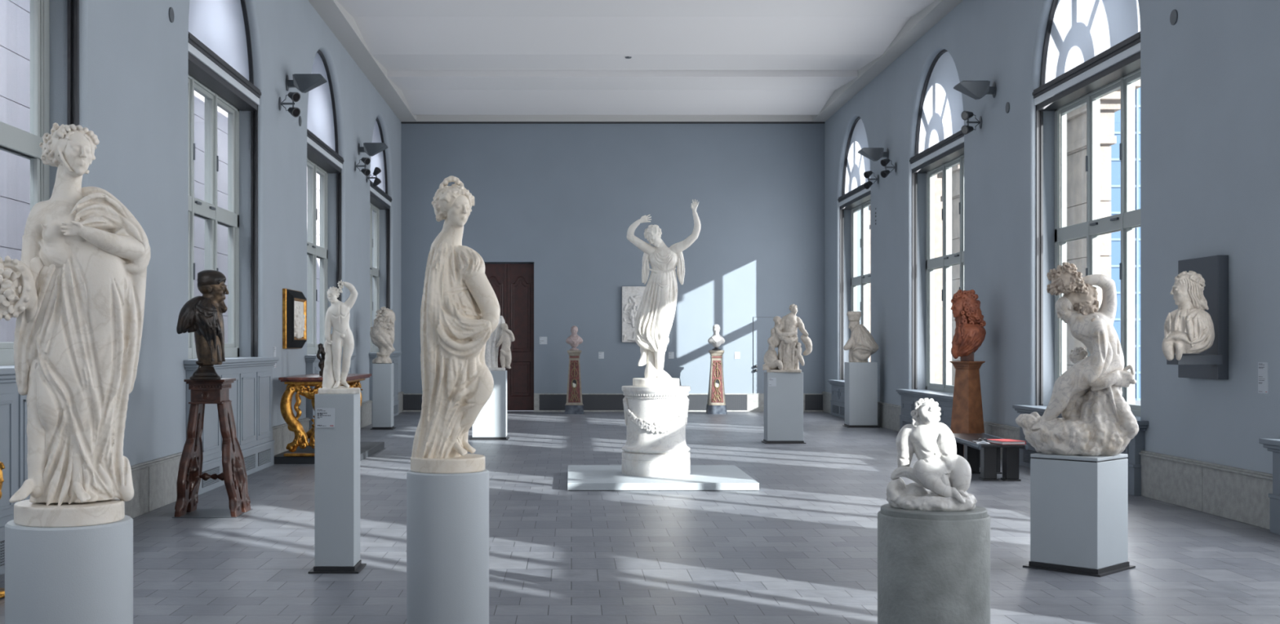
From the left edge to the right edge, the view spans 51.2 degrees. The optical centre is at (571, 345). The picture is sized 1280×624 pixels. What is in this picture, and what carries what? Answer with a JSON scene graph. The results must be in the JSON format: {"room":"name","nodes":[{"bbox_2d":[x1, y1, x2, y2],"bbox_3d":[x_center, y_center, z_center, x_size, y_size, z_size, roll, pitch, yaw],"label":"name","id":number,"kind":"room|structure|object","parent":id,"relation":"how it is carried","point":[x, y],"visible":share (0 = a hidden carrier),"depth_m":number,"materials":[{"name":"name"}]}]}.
{"room":"museum","nodes":[
{"label":"museum","id":0,"kind":"room"},
{"bbox_2d":[49,0,400,466],"bbox_3d":[-4.040,-2.010,11.650,0.420,7.020,37.300,0,0,0],"label":"wall","id":1,"kind":"structure","parent":0,"point":[134,61],"depth_m":13.30,"materials":[{"name":"paint"}]},
{"bbox_2d":[0,0,79,575],"bbox_3d":[-4.147,-1.830,8.950,0.965,6.660,3.580,0,0,0],"label":"window","id":2,"kind":"structure","parent":1,"relation":"in","point":[14,140],"depth_m":10.32,"materials":[{"name":"grey paint"}]},
{"bbox_2d":[0,540,4,566],"bbox_3d":[-3.771,1.360,8.940,0.119,0.160,3.060,0,0,0],"label":"vent","id":3,"kind":"object","parent":2,"relation":"attached to","point":[2,542],"depth_m":8.69,"materials":[{"name":"grey"}]},
{"bbox_2d":[168,7,174,22],"bbox_3d":[-3.824,-3.160,12.750,0.012,0.144,0.144,0,0,0],"label":"air vent","id":4,"kind":"object","parent":1,"relation":"in","point":[171,12],"visible":1,"depth_m":12.74,"materials":[{"name":"grey metal"}]},
{"bbox_2d":[183,0,279,495],"bbox_3d":[-4.147,-1.830,14.950,0.965,6.660,3.580,0,0,0],"label":"window","id":5,"kind":"structure","parent":1,"relation":"in","point":[220,63],"depth_m":15.40,"materials":[{"name":"grey paint"}]},
{"bbox_2d":[201,448,271,488],"bbox_3d":[-3.771,1.360,14.940,0.119,0.160,3.060,0,0,0],"label":"vent","id":6,"kind":"object","parent":5,"relation":"attached to","point":[257,460],"depth_m":15.35,"materials":[{"name":"grey"}]},
{"bbox_2d":[124,391,404,519],"bbox_3d":[-3.799,1.275,11.500,0.062,0.450,37.000,0,0,0],"label":"baseboard","id":7,"kind":"structure","parent":1,"relation":"attached to","point":[154,482],"depth_m":12.36,"materials":[{"name":"stone"}]},
{"bbox_2d":[273,346,275,368],"bbox_3d":[-3.827,0.160,17.200,0.007,0.270,0.140,0,0,0],"label":"wall label","id":8,"kind":"object","parent":1,"relation":"attached to","point":[274,348],"visible":0.64,"depth_m":17.19,"materials":[{"name":"grey paper"}]},
{"bbox_2d":[279,92,300,117],"bbox_3d":[-3.700,-3.153,17.477,0.289,0.344,0.145,0,0,18],"label":"spotlight","id":9,"kind":"object","parent":1,"relation":"attached to","point":[295,112],"visible":1,"depth_m":17.45,"materials":[{"name":"grey metal"}]},
{"bbox_2d":[282,288,306,349],"bbox_3d":[-3.750,-0.350,18.200,0.160,0.800,1.040,0,0,0],"label":"framed picture","id":10,"kind":"object","parent":1,"relation":"attached to","point":[294,302],"visible":1,"depth_m":17.89,"materials":[{"name":"gold stone"}]},
{"bbox_2d":[298,115,301,126],"bbox_3d":[-3.824,-3.160,18.800,0.012,0.144,0.144,0,0,0],"label":"air vent","id":11,"kind":"object","parent":1,"relation":"in","point":[300,117],"visible":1,"depth_m":18.76,"materials":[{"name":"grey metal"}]},
{"bbox_2d":[285,73,327,93],"bbox_3d":[-3.575,-3.522,17.950,0.521,0.235,0.336,0,0,0],"label":"uplight","id":12,"kind":"object","parent":1,"relation":"attached to","point":[304,82],"visible":1,"depth_m":17.84,"materials":[{"name":"grey metal"}]},
{"bbox_2d":[305,48,356,443],"bbox_3d":[-4.147,-1.830,20.950,0.965,6.660,3.580,0,0,0],"label":"window","id":13,"kind":"structure","parent":1,"relation":"in","point":[323,157],"depth_m":21.40,"materials":[{"name":"grey paint"}]},
{"bbox_2d":[354,157,370,176],"bbox_3d":[-3.700,-3.153,23.577,0.289,0.344,0.145,0,0,18],"label":"spotlight","id":14,"kind":"object","parent":1,"relation":"attached to","point":[366,161],"visible":1,"depth_m":23.55,"materials":[{"name":"grey metal"}]},
{"bbox_2d":[308,0,416,121],"bbox_3d":[-3.660,-5.170,11.500,0.380,0.300,37.000,0,0,0],"label":"trim","id":15,"kind":"structure","parent":1,"relation":"attached to","point":[340,21],"depth_m":22.88,"materials":[{"name":"grey paint"}]},
{"bbox_2d":[358,142,388,156],"bbox_3d":[-3.575,-3.522,24.000,0.521,0.235,0.336,0,0,0],"label":"uplight","id":16,"kind":"object","parent":1,"relation":"attached to","point":[371,149],"visible":1,"depth_m":23.89,"materials":[{"name":"grey metal"}]},
{"bbox_2d":[366,167,381,187],"bbox_3d":[-3.699,-3.138,24.927,0.291,0.378,0.147,0,0,18],"label":"spotlight","id":17,"kind":"object","parent":1,"relation":"attached to","point":[377,171],"visible":0.86,"depth_m":24.90,"materials":[{"name":"grey metal"}]},
{"bbox_2d":[368,117,401,424],"bbox_3d":[-4.147,-1.830,27.000,0.965,6.660,3.580,0,0,0],"label":"window","id":18,"kind":"structure","parent":1,"relation":"in","point":[380,199],"depth_m":28.10,"materials":[{"name":"grey paint"}]},
{"bbox_2d":[393,405,398,413],"bbox_3d":[-3.768,1.360,26.990,0.124,0.150,3.040,0,0,0],"label":"vent grille","id":19,"kind":"object","parent":18,"relation":"attached to","point":[395,407],"depth_m":28.19,"materials":[{"name":"grey metal"}]},
{"bbox_2d":[372,124,869,411],"bbox_3d":[0.935,-2.010,30.225,11.530,7.020,0.450,0,0,0],"label":"wall","id":20,"kind":"structure","parent":0,"point":[563,200],"depth_m":30.00,"materials":[{"name":"paint"}]},
{"bbox_2d":[484,263,533,410],"bbox_3d":[-1.460,-0.180,30.225,1.240,3.320,0.090,0,0,0],"label":"door","id":21,"kind":"structure","parent":20,"relation":"in","point":[513,284],"depth_m":30.20,"materials":[{"name":"red wood"}]},
{"bbox_2d":[539,337,546,344],"bbox_3d":[-0.630,-0.100,29.997,0.170,0.170,0.007,0,0,0],"label":"wall label","id":22,"kind":"object","parent":20,"relation":"attached to","point":[543,340],"visible":1,"depth_m":30.00,"materials":[{"name":"grey paper"}]},
{"bbox_2d":[598,351,604,359],"bbox_3d":[0.675,0.232,29.997,0.120,0.150,0.007,0,0,0],"label":"wall label","id":23,"kind":"object","parent":20,"relation":"attached to","point":[601,354],"visible":1,"depth_m":30.00,"materials":[{"name":"grey paper"}]},
{"bbox_2d":[402,393,822,412],"bbox_3d":[0.935,1.295,29.977,9.530,0.410,0.045,0,0,0],"label":"baseboard","id":24,"kind":"structure","parent":20,"relation":"attached to","point":[412,402],"depth_m":29.97,"materials":[{"name":"stone"}]},
{"bbox_2d":[400,121,825,124],"bbox_3d":[0.935,-5.002,29.995,9.530,0.034,0.050,0,0,0],"label":"trim","id":25,"kind":"structure","parent":20,"relation":"attached to","point":[402,122],"depth_m":29.97,"materials":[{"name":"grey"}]},
{"bbox_2d":[416,115,812,121],"bbox_3d":[0.965,-5.120,29.950,8.870,0.200,0.140,0,0,0],"label":"trim","id":26,"kind":"structure","parent":20,"relation":"attached to","point":[419,117],"depth_m":29.88,"materials":[{"name":"grey paint"}]},
{"bbox_2d":[622,286,645,342],"bbox_3d":[1.659,-0.688,29.922,1.046,1.256,0.126,0,0,0],"label":"relief","id":27,"kind":"object","parent":20,"relation":"attached to","point":[632,296],"visible":0.32,"depth_m":29.92,"materials":[{"name":"white stone"}]},
{"bbox_2d":[668,351,674,359],"bbox_3d":[2.249,0.232,29.997,0.120,0.150,0.007,0,0,0],"label":"wall label","id":28,"kind":"object","parent":20,"relation":"attached to","point":[671,354],"visible":1,"depth_m":30.00,"materials":[{"name":"grey paper"}]},
{"bbox_2d":[734,351,739,359],"bbox_3d":[3.733,0.232,29.997,0.120,0.150,0.007,0,0,0],"label":"wall label","id":29,"kind":"object","parent":20,"relation":"attached to","point":[736,353],"visible":1,"depth_m":30.00,"materials":[{"name":"grey paper"}]},
{"bbox_2d":[753,317,782,393],"bbox_3d":[4.570,0.435,29.957,0.956,2.130,0.085,0,0,0],"label":"door","id":30,"kind":"structure","parent":20,"relation":"in","point":[762,326],"depth_m":29.99,"materials":[{"name":"paint"}]},
{"bbox_2d":[337,0,936,115],"bbox_3d":[0.935,-5.380,11.550,11.530,0.680,37.700,0,0,0],"label":"ceiling","id":31,"kind":"structure","parent":0,"point":[446,57],"depth_m":23.05,"materials":[{"name":"white paint"}]},
{"bbox_2d":[0,411,1279,623],"bbox_3d":[0.935,1.625,11.500,11.530,0.250,37.600,0,0,0],"label":"floor","id":32,"kind":"structure","parent":0,"point":[802,548],"depth_m":9.82,"materials":[{"name":"stone"}]},
{"bbox_2d":[0,462,4,598],"bbox_3d":[-3.440,1.091,7.905,0.208,0.806,0.163,0,0,0],"label":"stand","id":33,"kind":"object","parent":32,"relation":"on","point":[2,465],"visible":0.7,"depth_m":7.89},
{"bbox_2d":[4,515,133,623],"bbox_3d":[-1.875,1.078,4.987,0.449,0.844,0.449,0,0,0],"label":"pedestal","id":34,"kind":"object","parent":32,"relation":"on","point":[80,575],"visible":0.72,"depth_m":4.80,"materials":[{"name":"paint"}]},
{"bbox_2d":[0,122,151,528],"bbox_3d":[-1.872,-0.084,4.945,0.435,1.480,0.498,0,0,21],"label":"marble statue","id":35,"kind":"object","parent":34,"relation":"on","point":[75,294],"visible":1,"depth_m":4.91,"materials":[{"name":"white stone"}]},
{"bbox_2d":[172,378,253,518],"bbox_3d":[-3.179,0.906,11.845,0.566,1.211,0.590,0,0,0],"label":"stand","id":36,"kind":"object","parent":32,"relation":"on","point":[234,476],"visible":1,"depth_m":11.72,"materials":[{"name":"brown wood"}]},
{"bbox_2d":[176,269,228,380],"bbox_3d":[-3.196,-0.178,11.567,0.430,0.957,0.517,0,0,-15],"label":"bronze bust","id":37,"kind":"object","parent":36,"relation":"on","point":[202,316],"visible":1,"depth_m":11.46,"materials":[{"name":"black metal"}]},
{"bbox_2d":[274,442,384,464],"bbox_3d":[-3.265,1.455,18.100,1.090,0.090,2.600,0,0,0],"label":"platform","id":38,"kind":"object","parent":32,"relation":"on","point":[366,449],"visible":0.48,"depth_m":17.50,"materials":[{"name":"grey"}]},
{"bbox_2d":[278,373,371,457],"bbox_3d":[-3.252,0.907,17.822,0.840,1.000,2.210,0,0,0],"label":"console table","id":39,"kind":"object","parent":38,"relation":"on","point":[300,384],"visible":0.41,"depth_m":16.77,"materials":[{"name":"gold stone"}]},
{"bbox_2d":[316,343,325,375],"bbox_3d":[-3.297,0.185,17.855,0.228,0.444,0.170,0,0,-10],"label":"statuette","id":40,"kind":"object","parent":39,"relation":"on","point":[321,349],"visible":0.34,"depth_m":17.79,"materials":[{"name":"brown metal"}]},
{"bbox_2d":[308,394,366,573],"bbox_3d":[-1.560,0.912,8.905,0.329,1.176,0.340,0,0,0],"label":"plinth","id":41,"kind":"object","parent":32,"relation":"on","point":[336,449],"visible":0.84,"depth_m":8.77,"materials":[{"name":"grey paint"}]},
{"bbox_2d":[315,408,334,427],"bbox_3d":[-1.617,0.480,8.767,0.122,0.128,0.007,0,0,0],"label":"wall label","id":42,"kind":"object","parent":41,"relation":"attached to","point":[325,417],"visible":1,"depth_m":8.76,"materials":[{"name":"grey paper"}]},
{"bbox_2d":[318,280,359,394],"bbox_3d":[-1.550,-0.055,8.905,0.276,0.758,0.236,0,0,-10],"label":"statuette","id":43,"kind":"object","parent":41,"relation":"on","point":[338,315],"visible":1,"depth_m":8.87,"materials":[{"name":"white stone"}]},
{"bbox_2d":[370,363,395,430],"bbox_3d":[-3.359,0.915,23.809,0.400,1.169,0.420,0,0,0],"label":"plinth","id":44,"kind":"object","parent":32,"relation":"on","point":[382,374],"visible":0.98,"depth_m":23.64,"materials":[{"name":"grey paint"}]},
{"bbox_2d":[369,306,395,364],"bbox_3d":[-3.388,-0.178,23.803,0.454,1.010,0.499,0,0,-44],"label":"bust","id":45,"kind":"object","parent":44,"relation":"on","point":[382,332],"visible":1,"depth_m":23.67,"materials":[{"name":"white stone"}]},
{"bbox_2d":[369,327,395,364],"bbox_3d":[-3.373,-0.003,23.811,0.444,0.661,0.535,0,0,-8],"label":"drapery","id":46,"kind":"object","parent":45,"relation":"hanging from","point":[383,338],"depth_m":23.67,"materials":[{"name":"stone"}]},
{"bbox_2d":[406,469,488,623],"bbox_3d":[-0.638,1.074,6.897,0.424,0.852,0.424,0,0,0],"label":"pedestal","id":47,"kind":"object","parent":32,"relation":"on","point":[447,515],"visible":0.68,"depth_m":6.71,"materials":[{"name":"paint"}]},
{"bbox_2d":[410,175,500,474],"bbox_3d":[-0.602,-0.111,6.900,0.458,1.518,0.386,0,0,-5],"label":"marble statue","id":48,"kind":"object","parent":47,"relation":"on","point":[460,309],"visible":1,"depth_m":6.80,"materials":[{"name":"white stone"}]},
{"bbox_2d":[470,370,509,440],"bbox_3d":[-1.300,0.955,21.277,0.600,1.090,0.520,0,0,0],"label":"plinth","id":49,"kind":"object","parent":32,"relation":"on","point":[491,424],"visible":0.79,"depth_m":21.05,"materials":[{"name":"grey"}]},
{"bbox_2d":[484,315,515,371],"bbox_3d":[-1.245,-0.029,21.280,0.680,0.878,0.427,0,0,-3],"label":"marble group","id":50,"kind":"object","parent":49,"relation":"on","point":[501,335],"visible":0.7,"depth_m":21.16},
{"bbox_2d":[564,350,583,414],"bbox_3d":[0.066,0.808,29.112,0.420,1.384,0.420,0,0,0],"label":"pedestal","id":51,"kind":"object","parent":32,"relation":"on","point":[574,405],"visible":1,"depth_m":28.95,"materials":[{"name":"red stone"}]},
{"bbox_2d":[565,325,582,350],"bbox_3d":[0.066,-0.155,29.110,0.349,0.537,0.230,0,0,24],"label":"bust","id":52,"kind":"object","parent":51,"relation":"on","point":[574,340],"visible":1,"depth_m":29.04,"materials":[{"name":"stone"}]},
{"bbox_2d":[567,465,759,491],"bbox_3d":[0.945,1.460,14.720,1.970,0.080,2.040,0,0,0],"label":"platform","id":53,"kind":"object","parent":32,"relation":"on","point":[580,477],"visible":0.94,"depth_m":14.01,"materials":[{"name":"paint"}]},
{"bbox_2d":[622,386,690,477],"bbox_3d":[0.934,0.938,14.706,0.758,0.964,0.758,0,0,0],"label":"pedestal","id":54,"kind":"object","parent":53,"relation":"on","point":[655,418],"visible":0.99,"depth_m":14.40,"materials":[{"name":"stone"}]},
{"bbox_2d":[626,199,701,386],"bbox_3d":[1.006,-0.571,14.651,0.695,2.054,0.514,0,0,38],"label":"marble statue","id":55,"kind":"object","parent":54,"relation":"on","point":[655,316],"visible":1,"depth_m":14.62,"materials":[{"name":"white stone"}]},
{"bbox_2d":[706,350,727,414],"bbox_3d":[3.167,0.808,29.112,0.420,1.384,0.420,0,0,0],"label":"pedestal","id":56,"kind":"object","parent":32,"relation":"on","point":[716,405],"visible":1,"depth_m":28.95,"materials":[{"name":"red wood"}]},
{"bbox_2d":[707,324,724,350],"bbox_3d":[3.169,-0.169,29.111,0.349,0.565,0.228,0,0,-17],"label":"bust","id":57,"kind":"object","parent":56,"relation":"on","point":[716,340],"visible":1,"depth_m":29.04,"materials":[{"name":"white stone"}]},
{"bbox_2d":[761,372,805,444],"bbox_3d":[3.253,0.959,20.450,0.616,1.083,0.450,0,0,0],"label":"plinth","id":58,"kind":"object","parent":32,"relation":"on","point":[784,402],"visible":0.9,"depth_m":20.26,"materials":[{"name":"grey"}]},
{"bbox_2d":[768,377,776,386],"bbox_3d":[3.055,0.563,20.257,0.115,0.130,0.007,0,0,0],"label":"wall label","id":59,"kind":"object","parent":58,"relation":"attached to","point":[772,381],"visible":1,"depth_m":20.25,"materials":[{"name":"grey paper"}]},
{"bbox_2d":[762,304,812,373],"bbox_3d":[3.307,-0.107,20.406,0.749,1.048,0.440,0,0,9],"label":"marble group","id":60,"kind":"object","parent":58,"relation":"on","point":[784,336],"visible":1,"depth_m":20.30},
{"bbox_2d":[842,362,879,427],"bbox_3d":[5.307,0.909,24.440,0.580,1.182,0.570,0,0,2],"label":"plinth","id":61,"kind":"object","parent":32,"relation":"on","point":[860,378],"visible":0.99,"depth_m":24.19,"materials":[{"name":"grey paint"}]},
{"bbox_2d":[843,311,878,362],"bbox_3d":[5.338,-0.150,24.422,0.587,0.935,0.605,0,0,28],"label":"bust","id":62,"kind":"object","parent":61,"relation":"on","point":[861,344],"visible":0.99,"depth_m":24.26,"materials":[{"name":"white stone"}]},
{"bbox_2d":[877,503,990,623],"bbox_3d":[1.810,1.157,6.667,0.544,0.687,0.544,0,0,0],"label":"pedestal","id":63,"kind":"object","parent":32,"relation":"on","point":[934,566],"visible":0.8,"depth_m":6.43,"materials":[{"name":"grey stone"}]},
{"bbox_2d":[886,398,977,511],"bbox_3d":[1.800,0.539,6.667,0.442,0.548,0.337,0,0,15],"label":"marble statue","id":64,"kind":"object","parent":63,"relation":"on","point":[939,469],"visible":1,"depth_m":6.59,"materials":[{"name":"white stone"}]},
{"bbox_2d":[890,466,950,490],"bbox_3d":[1.738,0.660,6.625,0.295,0.126,0.095,0,0,31],"label":"drapery","id":65,"kind":"object","parent":64,"relation":"hanging from","point":[940,480],"depth_m":6.55,"materials":[{"name":"grey stone"}]},
{"bbox_2d":[949,361,985,457],"bbox_3d":[5.304,0.859,17.857,0.400,1.282,0.400,0,0,-33],"label":"wooden pedestal","id":66,"kind":"object","parent":32,"relation":"on","point":[966,411],"visible":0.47,"depth_m":17.76,"materials":[{"name":"brown wood"}]},
{"bbox_2d":[951,289,986,361],"bbox_3d":[5.319,-0.262,17.868,0.451,0.959,0.648,0,0,17],"label":"bust","id":67,"kind":"object","parent":66,"relation":"on","point":[969,336],"visible":1,"depth_m":17.73,"materials":[{"name":"red ceramic"}]},
{"bbox_2d":[951,323,986,359],"bbox_3d":[5.321,-0.053,17.865,0.449,0.481,0.655,0,0,17],"label":"drapery","id":68,"kind":"object","parent":67,"relation":"hanging from","point":[968,338],"depth_m":17.67,"materials":[{"name":"ceramic"}]},
{"bbox_2d":[952,433,1028,481],"bbox_3d":[4.800,1.298,15.600,0.539,0.405,2.000,0,0,4],"label":"bench","id":69,"kind":"object","parent":32,"relation":"on","point":[986,457],"visible":0.7,"depth_m":14.74,"materials":[{"name":"black paint"}]},
{"bbox_2d":[976,440,990,444],"bbox_3d":[4.575,1.079,14.814,0.140,0.030,0.200,0,0,14],"label":"leaflet","id":70,"kind":"object","parent":69,"relation":"on","point":[982,442],"visible":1,"depth_m":14.73,"materials":[{"name":"grey paper"}]},
{"bbox_2d":[986,439,1026,444],"bbox_3d":[4.837,1.077,14.836,0.280,0.034,0.380,0,0,-8],"label":"book","id":71,"kind":"object","parent":69,"relation":"on","point":[1001,442],"visible":0.98,"depth_m":14.73,"materials":[{"name":"red paper"}]},
{"bbox_2d":[1022,453,1135,577],"bbox_3d":[3.420,1.117,8.981,0.534,0.765,0.534,0,0,-44],"label":"plinth","id":72,"kind":"object","parent":32,"relation":"on","point":[1079,504],"visible":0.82,"depth_m":8.81,"materials":[{"name":"grey paint"}]},
{"bbox_2d":[1015,262,1138,456],"bbox_3d":[3.400,0.089,8.982,0.786,1.292,0.452,0,0,21],"label":"marble statue","id":73,"kind":"object","parent":72,"relation":"on","point":[1096,420],"visible":1,"depth_m":8.85,"materials":[{"name":"white stone"}]},
{"bbox_2d":[824,0,1279,474],"bbox_3d":[5.910,-2.010,11.650,0.420,7.020,37.300,0,0,0],"label":"wall","id":74,"kind":"structure","parent":0,"point":[1210,79],"depth_m":13.25,"materials":[{"name":"paint"}]},
{"bbox_2d":[827,116,871,418],"bbox_3d":[6.018,-1.830,27.000,0.965,6.660,3.580,0,0,0],"label":"window","id":75,"kind":"structure","parent":74,"relation":"in","point":[855,197],"depth_m":27.63,"materials":[{"name":"grey paint"}]},
{"bbox_2d":[831,405,844,415],"bbox_3d":[5.638,1.360,26.990,0.124,0.150,3.040,0,0,0],"label":"vent grille","id":76,"kind":"object","parent":75,"relation":"attached to","point":[836,410],"depth_m":27.86,"materials":[{"name":"grey metal"}]},
{"bbox_2d":[863,170,879,189],"bbox_3d":[5.569,-3.063,24.727,0.289,0.349,0.137,0,0,-16],"label":"spotlight","id":77,"kind":"object","parent":74,"relation":"attached to","point":[867,185],"visible":1,"depth_m":24.70,"materials":[{"name":"grey metal"}]},
{"bbox_2d":[857,147,888,161],"bbox_3d":[5.446,-3.433,24.000,0.521,0.235,0.336,0,0,0],"label":"uplight","id":78,"kind":"object","parent":74,"relation":"attached to","point":[874,154],"visible":0.87,"depth_m":23.89,"materials":[{"name":"grey metal"}]},
{"bbox_2d":[812,0,963,121],"bbox_3d":[5.560,-5.170,11.500,0.320,0.300,37.000,0,0,0],"label":"trim","id":79,"kind":"structure","parent":74,"relation":"attached to","point":[918,24],"depth_m":22.88,"materials":[{"name":"grey paint"}]},
{"bbox_2d":[880,158,896,177],"bbox_3d":[5.569,-3.103,23.377,0.289,0.349,0.137,0,0,-16],"label":"spotlight","id":80,"kind":"object","parent":74,"relation":"attached to","point":[884,162],"visible":1,"depth_m":23.36,"materials":[{"name":"grey metal"}]},
{"bbox_2d":[896,48,964,430],"bbox_3d":[6.018,-1.830,20.950,0.965,6.660,3.580,0,0,0],"label":"window","id":81,"kind":"structure","parent":74,"relation":"in","point":[940,138],"depth_m":21.41,"materials":[{"name":"grey paint"}]},
{"bbox_2d":[902,422,911,426],"bbox_3d":[5.638,1.360,20.940,0.124,0.150,3.040,0,0,0],"label":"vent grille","id":82,"kind":"object","parent":81,"relation":"attached to","point":[904,424],"depth_m":22.24,"materials":[{"name":"grey metal"}]},
{"bbox_2d":[960,111,982,134],"bbox_3d":[5.571,-3.085,18.527,0.284,0.331,0.136,0,0,-15],"label":"spotlight","id":83,"kind":"object","parent":74,"relation":"attached to","point":[966,115],"visible":1,"depth_m":18.50,"materials":[{"name":"grey metal"}]},
{"bbox_2d":[953,80,995,99],"bbox_3d":[5.446,-3.433,17.950,0.521,0.235,0.336,0,0,0],"label":"uplight","id":84,"kind":"object","parent":74,"relation":"attached to","point":[976,90],"visible":1,"depth_m":17.84,"materials":[{"name":"grey metal"}]},
{"bbox_2d":[1005,102,1009,113],"bbox_3d":[5.694,-3.100,17.400,0.012,0.144,0.144,0,0,0],"label":"air vent","id":85,"kind":"object","parent":74,"relation":"in","point":[1007,104],"visible":1,"depth_m":17.38,"materials":[{"name":"grey metal"}]},
{"bbox_2d":[822,391,1272,529],"bbox_3d":[5.669,1.275,11.500,0.062,0.450,37.000,0,0,0],"label":"baseboard","id":86,"kind":"structure","parent":74,"relation":"attached to","point":[1231,493],"depth_m":12.06,"materials":[{"name":"stone"}]},
{"bbox_2d":[1012,0,1148,496],"bbox_3d":[6.018,-1.830,14.950,0.965,6.660,3.580,0,0,0],"label":"window","id":87,"kind":"structure","parent":74,"relation":"in","point":[1091,51],"depth_m":15.36,"materials":[{"name":"grey paint"}]},
{"bbox_2d":[1022,449,1037,462],"bbox_3d":[5.638,1.360,14.940,0.124,0.150,3.040,0,0,0],"label":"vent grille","id":88,"kind":"object","parent":87,"relation":"attached to","point":[1026,454],"depth_m":16.30,"materials":[{"name":"grey metal"}]},
{"bbox_2d":[1169,8,1177,25],"bbox_3d":[5.694,-3.100,12.600,0.012,0.144,0.144,0,0,0],"label":"air vent","id":89,"kind":"object","parent":74,"relation":"in","point":[1174,15],"visible":1,"depth_m":12.58,"materials":[{"name":"grey metal"}]},
{"bbox_2d":[1166,255,1228,379],"bbox_3d":[5.460,-0.240,11.897,0.478,1.080,0.846,0,0,0],"label":"display panel","id":90,"kind":"object","parent":74,"relation":"attached to","point":[1212,363],"visible":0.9,"depth_m":11.60,"materials":[{"name":"grey paint"}]},
{"bbox_2d":[1161,271,1214,360],"bbox_3d":[5.319,-0.253,11.493,0.409,0.768,0.383,0,0,25],"label":"bust","id":91,"kind":"object","parent":90,"relation":"on","point":[1188,329],"visible":1,"depth_m":11.40,"materials":[{"name":"white stone"}]},
{"bbox_2d":[1257,362,1268,394],"bbox_3d":[5.697,0.271,10.980,0.007,0.255,0.150,0,0,0],"label":"wall label","id":92,"kind":"object","parent":74,"relation":"attached to","point":[1263,367],"visible":1,"depth_m":10.97,"materials":[{"name":"grey paper"}]},
{"bbox_2d":[1258,438,1279,535],"bbox_3d":[6.018,-1.830,8.950,0.965,6.660,3.580,0,0,0],"label":"window","id":93,"kind":"structure","parent":74,"relation":"in","point":[1273,445],"depth_m":10.59,"materials":[{"name":"grey paint"}]},
{"label":"outside","id":94,"kind":"structure","parent":0,"visible":0},
{"bbox_2d":[1134,400,1140,405],"bbox_3d":[10.000,2.650,35.000,100.000,0.300,110.000,0,0,0],"label":"ground","id":95,"kind":"structure","parent":94,"point":[1136,402],"depth_m":57.86,"materials":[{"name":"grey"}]},
{"bbox_2d":[0,0,319,343],"bbox_3d":[-7.330,-4.630,15.000,0.600,14.260,58.000,0,0,0],"label":"stone facade","id":96,"kind":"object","parent":95,"relation":"on","point":[15,15],"visible":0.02,"depth_m":17.08,"materials":[{"name":"white stone"}]},
{"bbox_2d":[869,205,871,229],"bbox_3d":[7.125,-0.825,30.475,0.850,6.650,1.750,0,0,0],"label":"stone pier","id":97,"kind":"structure","parent":95,"relation":"on","point":[869,206],"depth_m":31.05,"materials":[{"name":"white stone"}]},
{"bbox_2d":[869,174,942,384],"bbox_3d":[12.300,-11.000,48.000,6.600,27.000,4.000,0,0,0],"label":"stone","id":98,"kind":"object","parent":95,"relation":"on","point":[938,205],"visible":0.02,"depth_m":46.00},
{"bbox_2d":[937,164,959,385],"bbox_3d":[7.125,-0.825,24.475,0.850,6.650,1.750,0,0,0],"label":"stone pier","id":99,"kind":"structure","parent":95,"relation":"on","point":[956,169],"depth_m":24.29,"materials":[{"name":"grey stone"}]},
{"bbox_2d":[1066,79,1140,370],"bbox_3d":[7.125,-0.825,18.475,0.850,6.650,1.750,0,0,0],"label":"stone pier","id":100,"kind":"structure","parent":95,"relation":"on","point":[1110,103],"depth_m":18.22,"materials":[{"name":"white stone"}]},
{"bbox_2d":[1109,87,1140,400],"bbox_3d":[24.975,-17.500,64.960,16.050,40.000,10.080,0,0,0],"label":"office block","id":101,"kind":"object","parent":95,"relation":"on","point":[1115,201],"visible":0.02,"depth_m":60.01,"materials":[{"name":"blue"}]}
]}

